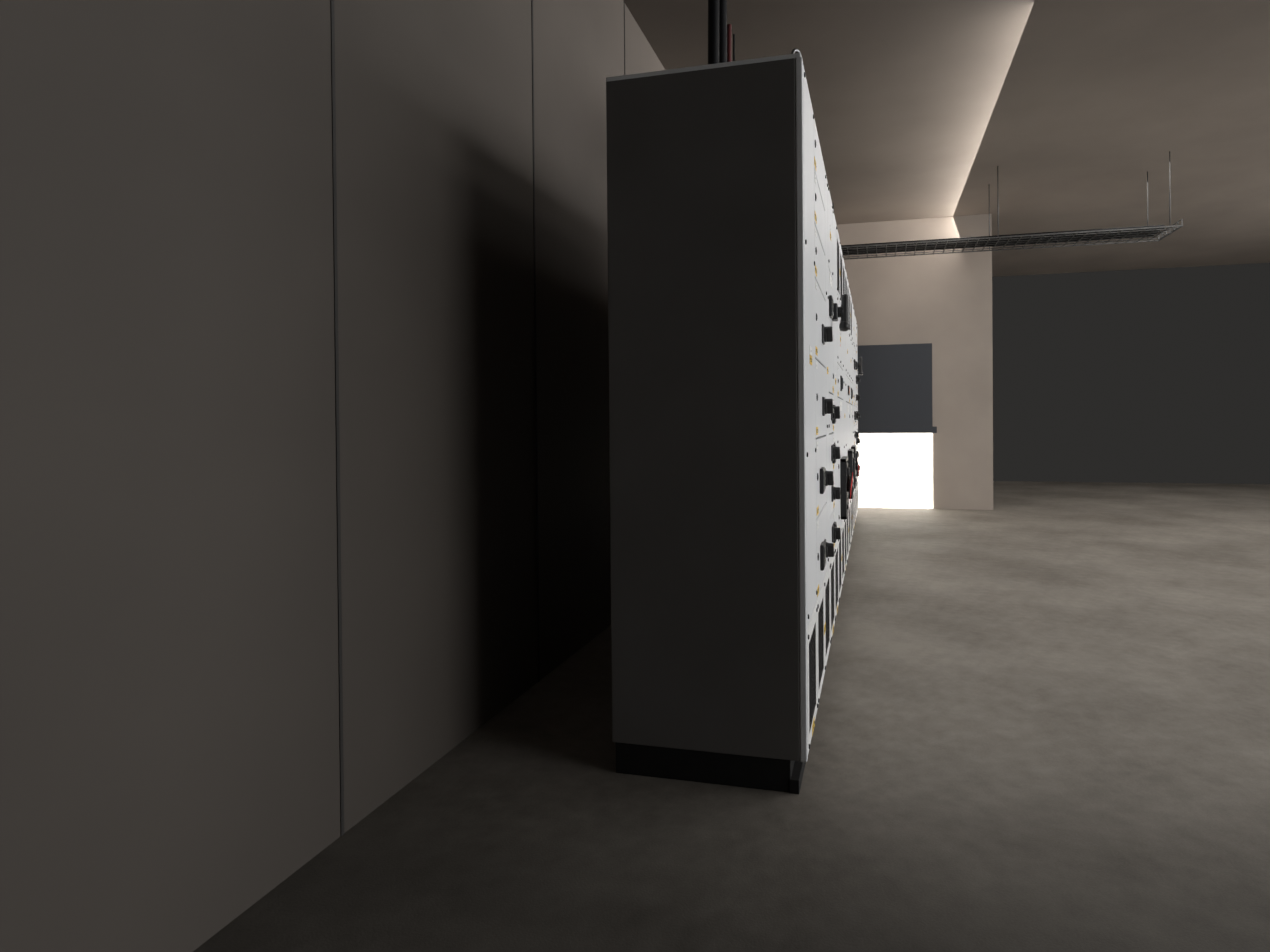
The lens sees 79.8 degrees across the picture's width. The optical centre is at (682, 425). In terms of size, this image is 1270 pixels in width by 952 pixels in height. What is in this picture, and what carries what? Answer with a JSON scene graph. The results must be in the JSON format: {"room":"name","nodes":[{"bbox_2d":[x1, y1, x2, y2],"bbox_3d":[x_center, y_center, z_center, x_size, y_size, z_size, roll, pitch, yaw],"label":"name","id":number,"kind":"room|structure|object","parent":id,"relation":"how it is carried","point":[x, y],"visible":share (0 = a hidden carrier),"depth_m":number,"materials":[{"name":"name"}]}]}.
{"room":"electrical switchgear room","nodes":[
{"label":"electrical switchgear room","id":0,"kind":"room"},
{"bbox_2d":[0,0,664,951],"bbox_3d":[0.083,-0.722,6.498,0.203,3.600,16.000,0,0,14],"label":"wall","id":1,"kind":"structure","parent":0,"point":[304,452],"depth_m":1.85,"materials":[{"name":"grey"}]},
{"bbox_2d":[193,481,1269,951],"bbox_3d":[5.522,1.144,5.125,11.400,0.200,16.000,0,0,14],"label":"floor","id":2,"kind":"structure","parent":0,"point":[1043,719],"depth_m":2.28,"materials":[{"name":"concrete"}]},
{"bbox_2d":[606,48,862,793],"bbox_3d":[0.940,-0.058,5.594,0.704,2.272,6.733,0,0,14],"label":"switchboard","id":3,"kind":"object","parent":2,"relation":"on","point":[734,398],"visible":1,"depth_m":2.35,"materials":[{"name":"grey metal"}]},
{"bbox_2d":[837,214,992,509],"bbox_3d":[2.340,-0.767,9.677,3.000,3.600,0.220,0,0,14],"label":"wall","id":4,"kind":"structure","parent":0,"point":[925,383],"depth_m":9.41,"materials":[{"name":"white paint"}]},
{"bbox_2d":[623,0,1269,276],"bbox_3d":[5.491,-2.655,5.094,11.400,0.200,16.000,0,0,14],"label":"ceiling","id":5,"kind":"structure","parent":0,"point":[1067,115],"depth_m":6.11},
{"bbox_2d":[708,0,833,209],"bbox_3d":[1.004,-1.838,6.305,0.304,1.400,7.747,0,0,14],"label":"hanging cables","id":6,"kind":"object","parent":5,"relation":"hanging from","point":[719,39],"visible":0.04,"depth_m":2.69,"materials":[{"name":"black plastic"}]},
{"bbox_2d":[841,151,1182,259],"bbox_3d":[2.483,-2.189,6.539,3.962,0.706,3.312,0,0,14],"label":"cable tray","id":7,"kind":"object","parent":5,"relation":"attached to","point":[1076,236],"visible":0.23,"depth_m":7.67,"materials":[{"name":"metal"}]}
]}

